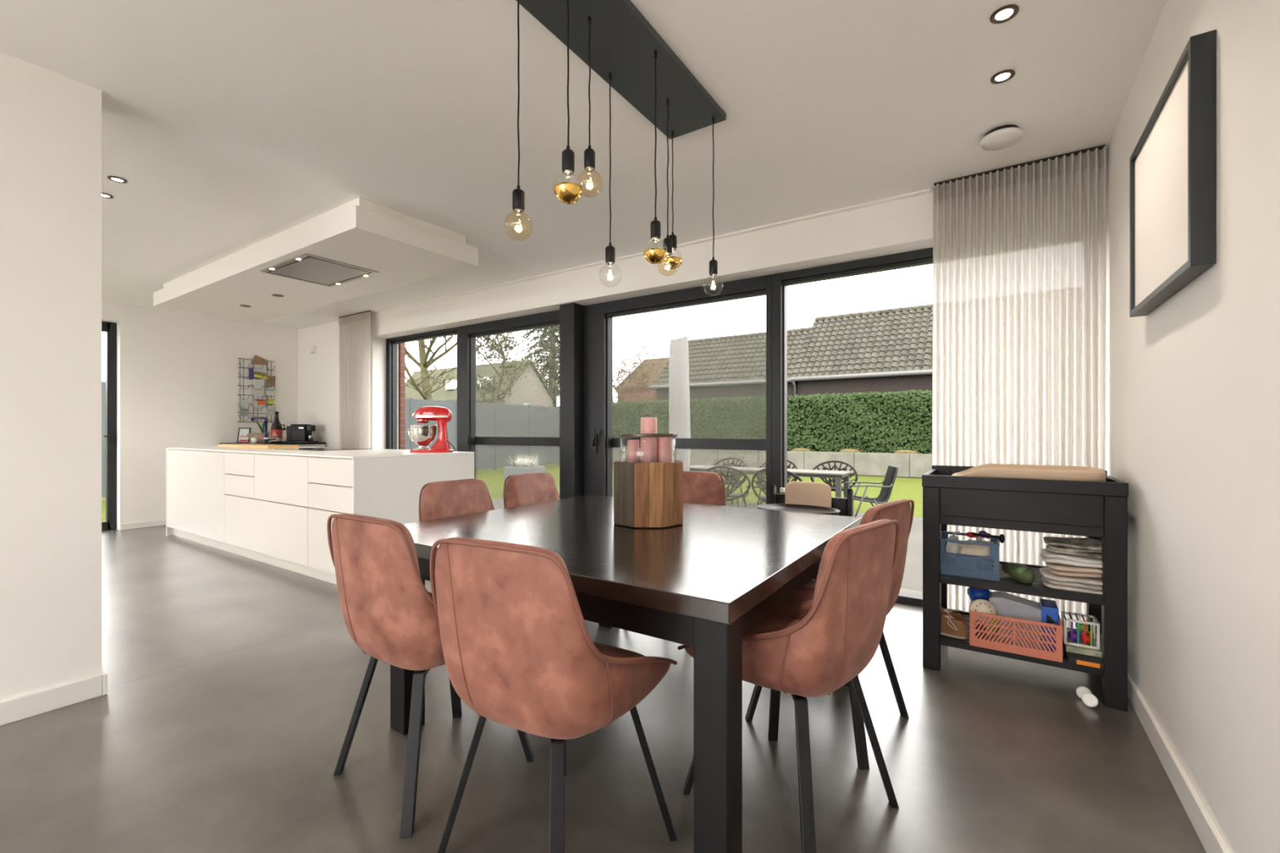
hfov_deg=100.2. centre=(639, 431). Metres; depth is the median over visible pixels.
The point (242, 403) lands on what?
postcard
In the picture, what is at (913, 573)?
terrace
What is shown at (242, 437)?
picture
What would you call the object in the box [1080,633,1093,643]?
ball
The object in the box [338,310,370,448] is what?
curtain
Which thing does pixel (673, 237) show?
socket
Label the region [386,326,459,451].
window
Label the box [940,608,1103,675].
slatted shelf
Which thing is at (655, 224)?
socket
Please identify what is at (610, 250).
socket
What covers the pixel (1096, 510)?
shelving unit
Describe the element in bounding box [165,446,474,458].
island countertop
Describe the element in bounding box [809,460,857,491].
garden chair
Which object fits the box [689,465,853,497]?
garden table
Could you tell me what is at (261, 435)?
potted orchid
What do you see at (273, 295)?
light
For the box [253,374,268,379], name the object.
postcard
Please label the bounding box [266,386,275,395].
postcard
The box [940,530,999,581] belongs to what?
plastic crate
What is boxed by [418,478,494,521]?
dining chair
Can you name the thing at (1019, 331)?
curtain
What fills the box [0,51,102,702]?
wall
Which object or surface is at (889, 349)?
house
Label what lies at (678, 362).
closed parasol
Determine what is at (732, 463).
garden chair
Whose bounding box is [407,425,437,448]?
mixing bowl
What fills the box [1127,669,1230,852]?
baseboard
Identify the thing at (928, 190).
trim
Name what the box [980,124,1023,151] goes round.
ceiling vent
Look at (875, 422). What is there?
ivy hedge
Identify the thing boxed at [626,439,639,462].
pillar candle
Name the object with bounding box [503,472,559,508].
dining chair
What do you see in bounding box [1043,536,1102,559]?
folded cloth
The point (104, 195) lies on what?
recessed light
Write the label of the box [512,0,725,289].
pendant light
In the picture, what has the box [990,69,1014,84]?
recessed light
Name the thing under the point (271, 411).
postcard
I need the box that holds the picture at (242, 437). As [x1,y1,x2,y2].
[238,428,248,442]
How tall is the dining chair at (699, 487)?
0.879 m
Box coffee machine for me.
[283,424,317,442]
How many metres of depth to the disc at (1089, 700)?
2.20 m
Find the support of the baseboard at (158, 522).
attached to the wall at (178, 380)
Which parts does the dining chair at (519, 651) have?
leg, leg, swivel frame, leg, seat, leg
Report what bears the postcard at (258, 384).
in the rack
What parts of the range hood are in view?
extractor plate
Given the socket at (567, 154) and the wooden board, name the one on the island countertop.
the wooden board
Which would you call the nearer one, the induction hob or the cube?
the cube
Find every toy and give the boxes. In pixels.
[964,530,991,540]
[967,586,991,634]
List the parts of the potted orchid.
pot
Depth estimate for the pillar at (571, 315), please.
4.94 m
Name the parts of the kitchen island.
panel, door, drawer, drawer, drawer, drawer, drawer, drawer, drawer, panel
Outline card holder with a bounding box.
[246,432,258,443]
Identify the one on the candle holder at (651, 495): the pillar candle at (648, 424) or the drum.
the pillar candle at (648, 424)
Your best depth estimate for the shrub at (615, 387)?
26.59 m
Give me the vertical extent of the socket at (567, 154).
0.080 m
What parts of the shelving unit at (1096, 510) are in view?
leg, leg, rail, panel, leg, leg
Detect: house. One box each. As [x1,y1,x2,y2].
[404,359,556,406]
[617,357,669,400]
[648,303,933,401]
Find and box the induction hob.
[277,447,369,450]
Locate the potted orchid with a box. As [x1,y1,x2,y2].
[254,420,269,442]
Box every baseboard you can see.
[0,669,106,725]
[120,519,165,530]
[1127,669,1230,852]
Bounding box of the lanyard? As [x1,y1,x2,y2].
[248,367,253,379]
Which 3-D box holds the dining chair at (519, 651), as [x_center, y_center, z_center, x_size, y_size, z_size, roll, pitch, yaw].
[-0.220,0.693,1.453,0.546,0.878,0.546,0,0,27]
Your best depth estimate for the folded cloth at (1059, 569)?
2.29 m
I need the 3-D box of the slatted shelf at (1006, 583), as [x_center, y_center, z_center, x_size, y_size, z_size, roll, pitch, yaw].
[1.802,0.699,2.573,0.685,0.038,0.486,0,0,33]
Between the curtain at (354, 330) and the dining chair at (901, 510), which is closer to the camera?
the dining chair at (901, 510)
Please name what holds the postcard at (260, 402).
in the rack
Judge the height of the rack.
0.860 m
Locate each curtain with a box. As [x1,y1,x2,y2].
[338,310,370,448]
[932,144,1106,631]
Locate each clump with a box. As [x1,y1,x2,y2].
[790,446,811,451]
[839,448,862,452]
[892,448,918,453]
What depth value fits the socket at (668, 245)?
2.30 m
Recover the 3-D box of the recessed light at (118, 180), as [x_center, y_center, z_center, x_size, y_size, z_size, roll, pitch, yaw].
[-3.037,-1.463,3.108,0.084,0.006,0.084,0,0,34]
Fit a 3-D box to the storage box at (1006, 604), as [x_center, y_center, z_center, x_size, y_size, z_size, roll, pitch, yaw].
[1.726,0.866,2.467,0.205,0.215,0.120,0,0,34]
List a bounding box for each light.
[102,192,113,198]
[106,175,127,183]
[271,293,284,297]
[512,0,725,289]
[990,4,1018,23]
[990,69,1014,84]
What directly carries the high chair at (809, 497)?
on the floor
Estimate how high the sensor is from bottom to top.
0.110 m
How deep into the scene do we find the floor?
1.88 m
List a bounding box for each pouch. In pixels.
[957,539,995,569]
[1001,563,1035,583]
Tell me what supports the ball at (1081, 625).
in the cube
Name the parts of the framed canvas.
panel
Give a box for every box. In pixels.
[987,591,1041,649]
[1062,629,1102,657]
[1062,642,1103,669]
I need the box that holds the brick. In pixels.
[398,342,404,449]
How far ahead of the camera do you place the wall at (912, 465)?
18.10 m
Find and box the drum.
[968,599,995,622]
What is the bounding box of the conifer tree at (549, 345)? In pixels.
[513,324,559,407]
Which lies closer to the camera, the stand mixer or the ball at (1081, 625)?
the ball at (1081, 625)
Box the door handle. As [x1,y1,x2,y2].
[591,428,597,453]
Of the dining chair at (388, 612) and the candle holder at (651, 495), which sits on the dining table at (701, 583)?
the candle holder at (651, 495)
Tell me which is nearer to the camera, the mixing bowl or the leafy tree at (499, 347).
the mixing bowl
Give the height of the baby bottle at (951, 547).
0.199 m
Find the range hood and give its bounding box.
[153,197,478,321]
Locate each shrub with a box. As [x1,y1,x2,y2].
[613,351,653,403]
[616,337,664,401]
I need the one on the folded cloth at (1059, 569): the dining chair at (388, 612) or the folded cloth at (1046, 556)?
the folded cloth at (1046, 556)
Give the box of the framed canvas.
[1129,29,1216,317]
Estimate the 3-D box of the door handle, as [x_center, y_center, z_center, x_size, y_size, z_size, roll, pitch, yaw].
[-0.405,0.087,4.883,0.063,0.232,0.059,0,0,34]
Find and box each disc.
[1075,686,1091,698]
[1081,693,1097,707]
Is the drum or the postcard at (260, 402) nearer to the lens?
the drum
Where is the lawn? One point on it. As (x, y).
(904, 487)
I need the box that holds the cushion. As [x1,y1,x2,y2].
[785,481,831,507]
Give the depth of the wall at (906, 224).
4.56 m
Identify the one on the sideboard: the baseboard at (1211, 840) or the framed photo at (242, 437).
the framed photo at (242, 437)
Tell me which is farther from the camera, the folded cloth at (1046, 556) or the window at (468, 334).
the window at (468, 334)
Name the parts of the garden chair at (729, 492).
seat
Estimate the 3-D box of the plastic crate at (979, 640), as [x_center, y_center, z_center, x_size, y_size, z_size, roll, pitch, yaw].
[1.718,0.903,2.460,0.339,0.155,0.244,0,0,34]
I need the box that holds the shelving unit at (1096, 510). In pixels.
[921,465,1128,711]
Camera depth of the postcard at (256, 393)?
7.25 m
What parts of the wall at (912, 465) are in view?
concrete panel, concrete panel, concrete panel, concrete panel, concrete panel, concrete panel, concrete panel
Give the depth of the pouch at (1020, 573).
2.42 m
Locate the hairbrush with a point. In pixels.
(1002, 538)
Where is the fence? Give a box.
[102,381,559,497]
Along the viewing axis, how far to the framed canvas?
1.59 m
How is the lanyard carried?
hanging from the rack
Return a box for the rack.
[237,358,275,422]
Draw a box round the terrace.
[491,490,922,591]
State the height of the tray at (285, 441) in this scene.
0.020 m
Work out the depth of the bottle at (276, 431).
6.93 m
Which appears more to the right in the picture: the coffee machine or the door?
the coffee machine
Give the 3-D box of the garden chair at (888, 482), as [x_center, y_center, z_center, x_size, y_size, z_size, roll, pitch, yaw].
[3.516,0.985,8.155,0.675,0.911,0.566,0,0,12]
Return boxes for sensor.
[311,345,315,354]
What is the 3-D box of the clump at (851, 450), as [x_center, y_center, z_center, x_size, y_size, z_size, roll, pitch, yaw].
[7.090,0.650,18.059,0.806,0.265,0.446,0,0,34]
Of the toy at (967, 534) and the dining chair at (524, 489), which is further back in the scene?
the dining chair at (524, 489)
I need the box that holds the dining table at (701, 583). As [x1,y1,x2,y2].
[390,494,861,852]
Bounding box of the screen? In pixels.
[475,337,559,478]
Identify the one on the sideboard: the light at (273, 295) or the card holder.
the card holder
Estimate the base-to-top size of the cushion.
0.200 m
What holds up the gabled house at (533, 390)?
on the lawn
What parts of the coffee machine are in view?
water tank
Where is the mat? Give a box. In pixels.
[951,463,1106,481]
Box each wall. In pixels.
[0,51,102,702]
[102,301,297,530]
[297,191,933,449]
[613,447,932,477]
[1105,0,1279,852]
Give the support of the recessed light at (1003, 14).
in the ceiling
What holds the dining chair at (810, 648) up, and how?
on the floor
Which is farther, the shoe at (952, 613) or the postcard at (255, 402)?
the postcard at (255, 402)
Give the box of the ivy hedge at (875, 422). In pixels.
[613,388,932,453]
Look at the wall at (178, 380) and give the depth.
6.56 m
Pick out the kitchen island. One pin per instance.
(273, 507)
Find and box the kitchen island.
[165,446,474,584]
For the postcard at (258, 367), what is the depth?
7.27 m
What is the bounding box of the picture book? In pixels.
[1039,598,1058,651]
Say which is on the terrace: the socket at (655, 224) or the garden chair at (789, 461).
the garden chair at (789, 461)
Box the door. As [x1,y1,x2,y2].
[102,320,116,530]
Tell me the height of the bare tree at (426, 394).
9.429 m
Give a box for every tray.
[283,440,317,442]
[756,503,839,515]
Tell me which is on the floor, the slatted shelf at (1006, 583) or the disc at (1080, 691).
the disc at (1080, 691)
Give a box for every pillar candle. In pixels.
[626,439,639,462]
[640,417,657,463]
[657,436,672,462]
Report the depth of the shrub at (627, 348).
32.43 m
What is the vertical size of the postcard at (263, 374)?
0.075 m
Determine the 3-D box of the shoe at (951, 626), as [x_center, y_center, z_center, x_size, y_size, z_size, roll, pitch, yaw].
[1.491,0.923,2.590,0.077,0.116,0.173,0,0,-27]
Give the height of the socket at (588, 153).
0.080 m
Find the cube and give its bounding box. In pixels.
[1061,611,1099,649]
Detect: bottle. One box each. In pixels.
[270,411,282,443]
[946,531,960,565]
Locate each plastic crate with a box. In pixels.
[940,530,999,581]
[969,600,1062,662]
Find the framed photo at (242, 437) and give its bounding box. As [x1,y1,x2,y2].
[236,427,251,443]
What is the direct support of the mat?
on the shelving unit at (1096, 510)
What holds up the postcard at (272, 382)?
in the rack
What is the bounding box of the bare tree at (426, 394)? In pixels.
[404,334,481,399]
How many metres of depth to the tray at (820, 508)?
2.88 m
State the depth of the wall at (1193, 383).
1.43 m
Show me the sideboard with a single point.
(300, 444)
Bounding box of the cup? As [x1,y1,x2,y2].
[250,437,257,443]
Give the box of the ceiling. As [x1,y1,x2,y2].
[0,0,1166,329]
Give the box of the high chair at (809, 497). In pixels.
[756,481,853,516]
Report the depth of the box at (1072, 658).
2.25 m
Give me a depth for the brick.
6.93 m
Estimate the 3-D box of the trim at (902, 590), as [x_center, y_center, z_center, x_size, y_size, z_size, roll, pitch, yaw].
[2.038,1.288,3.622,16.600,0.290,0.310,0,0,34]
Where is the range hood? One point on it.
(360, 246)
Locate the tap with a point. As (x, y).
(252, 419)
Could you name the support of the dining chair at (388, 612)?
on the floor
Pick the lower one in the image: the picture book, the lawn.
the picture book
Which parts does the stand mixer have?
plate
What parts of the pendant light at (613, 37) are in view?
cord, cord, cord, cord, ceiling plate, cord, cord, cord, cord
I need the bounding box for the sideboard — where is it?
[219,441,325,447]
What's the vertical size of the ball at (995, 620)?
0.090 m
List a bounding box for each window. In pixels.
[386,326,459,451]
[459,309,559,478]
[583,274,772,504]
[772,247,933,607]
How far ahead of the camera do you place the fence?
20.17 m
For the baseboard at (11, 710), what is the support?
attached to the wall at (51, 122)
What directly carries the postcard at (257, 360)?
in the rack
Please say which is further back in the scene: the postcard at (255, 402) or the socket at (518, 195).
the postcard at (255, 402)
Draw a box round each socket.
[512,185,524,212]
[561,145,574,173]
[583,145,595,170]
[605,242,614,263]
[650,217,660,239]
[662,234,672,253]
[669,231,676,249]
[709,257,717,275]
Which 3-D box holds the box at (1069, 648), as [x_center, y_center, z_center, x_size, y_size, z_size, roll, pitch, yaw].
[1.977,0.940,2.379,0.150,0.024,0.260,0,0,34]
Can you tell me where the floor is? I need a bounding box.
[0,525,1206,852]
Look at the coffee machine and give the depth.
7.05 m
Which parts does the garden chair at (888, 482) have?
leg, leg, armrest, rail, armrest, rail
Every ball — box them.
[984,618,999,632]
[1067,630,1079,641]
[1075,622,1087,631]
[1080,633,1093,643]
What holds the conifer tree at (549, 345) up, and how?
on the lawn
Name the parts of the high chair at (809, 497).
post, post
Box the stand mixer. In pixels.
[407,406,455,453]
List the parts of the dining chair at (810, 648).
leg, seat, leg, swivel frame, leg, leg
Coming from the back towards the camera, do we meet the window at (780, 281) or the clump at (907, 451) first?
the clump at (907, 451)
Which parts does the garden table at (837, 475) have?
leg, leg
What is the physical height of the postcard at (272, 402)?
0.070 m
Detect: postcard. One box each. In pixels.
[239,408,248,415]
[240,400,248,407]
[251,355,267,364]
[252,388,263,398]
[253,364,266,372]
[253,371,266,376]
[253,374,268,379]
[253,378,264,388]
[253,399,266,408]
[257,400,265,404]
[266,375,275,386]
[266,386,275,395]
[266,398,274,404]
[266,405,275,415]
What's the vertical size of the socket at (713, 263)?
0.080 m
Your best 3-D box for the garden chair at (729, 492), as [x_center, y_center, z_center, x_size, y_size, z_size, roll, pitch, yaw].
[1.417,0.988,8.698,0.840,0.894,0.630,0,0,28]
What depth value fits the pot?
12.05 m
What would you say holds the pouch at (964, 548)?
in the plastic crate at (964, 565)
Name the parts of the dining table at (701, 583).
leg, leg, leg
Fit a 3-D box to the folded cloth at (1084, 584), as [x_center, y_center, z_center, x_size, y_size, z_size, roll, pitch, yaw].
[1.918,0.655,2.364,0.240,0.066,0.219,0,0,34]
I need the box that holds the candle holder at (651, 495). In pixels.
[613,433,683,527]
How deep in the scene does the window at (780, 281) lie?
3.96 m
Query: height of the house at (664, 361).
6.900 m
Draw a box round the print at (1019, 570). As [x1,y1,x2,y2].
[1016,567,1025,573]
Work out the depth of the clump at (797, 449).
18.88 m
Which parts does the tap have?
spout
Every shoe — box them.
[941,605,965,624]
[941,609,968,639]
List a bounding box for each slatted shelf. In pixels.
[940,560,1103,605]
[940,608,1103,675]
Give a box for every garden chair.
[704,466,751,507]
[712,457,746,504]
[751,468,803,504]
[757,459,797,505]
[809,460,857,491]
[845,465,898,516]
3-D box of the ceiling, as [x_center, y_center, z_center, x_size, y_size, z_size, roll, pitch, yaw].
[-3.098,-1.542,2.440,9.240,0.150,7.450,0,0,34]
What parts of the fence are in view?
panel, panel, post, panel, post, panel, post, panel, post, panel, post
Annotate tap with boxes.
[250,417,275,444]
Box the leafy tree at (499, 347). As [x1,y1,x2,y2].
[475,332,530,403]
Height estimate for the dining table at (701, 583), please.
0.740 m
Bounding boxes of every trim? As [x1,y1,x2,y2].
[384,188,931,311]
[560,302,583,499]
[899,588,922,595]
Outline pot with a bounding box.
[497,451,545,488]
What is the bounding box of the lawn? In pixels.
[102,463,923,521]
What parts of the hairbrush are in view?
handle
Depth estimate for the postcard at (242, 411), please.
7.11 m
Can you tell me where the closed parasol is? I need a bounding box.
[668,336,690,471]
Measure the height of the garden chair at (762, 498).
0.894 m
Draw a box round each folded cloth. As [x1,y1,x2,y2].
[1039,548,1102,568]
[1039,567,1102,595]
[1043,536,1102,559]
[1045,562,1102,577]
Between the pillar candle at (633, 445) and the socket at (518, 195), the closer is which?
the socket at (518, 195)
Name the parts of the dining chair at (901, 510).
leg, seat, leg, leg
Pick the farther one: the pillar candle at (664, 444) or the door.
the door
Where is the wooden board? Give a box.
[217,444,298,448]
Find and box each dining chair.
[327,513,533,838]
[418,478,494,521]
[429,537,677,852]
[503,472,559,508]
[677,519,899,852]
[683,471,725,506]
[745,498,914,769]
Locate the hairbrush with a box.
[971,533,1004,542]
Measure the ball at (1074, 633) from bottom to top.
0.044 m
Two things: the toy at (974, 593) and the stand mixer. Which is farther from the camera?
the stand mixer
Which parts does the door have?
handle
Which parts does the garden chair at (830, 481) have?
seat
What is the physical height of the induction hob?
0.010 m

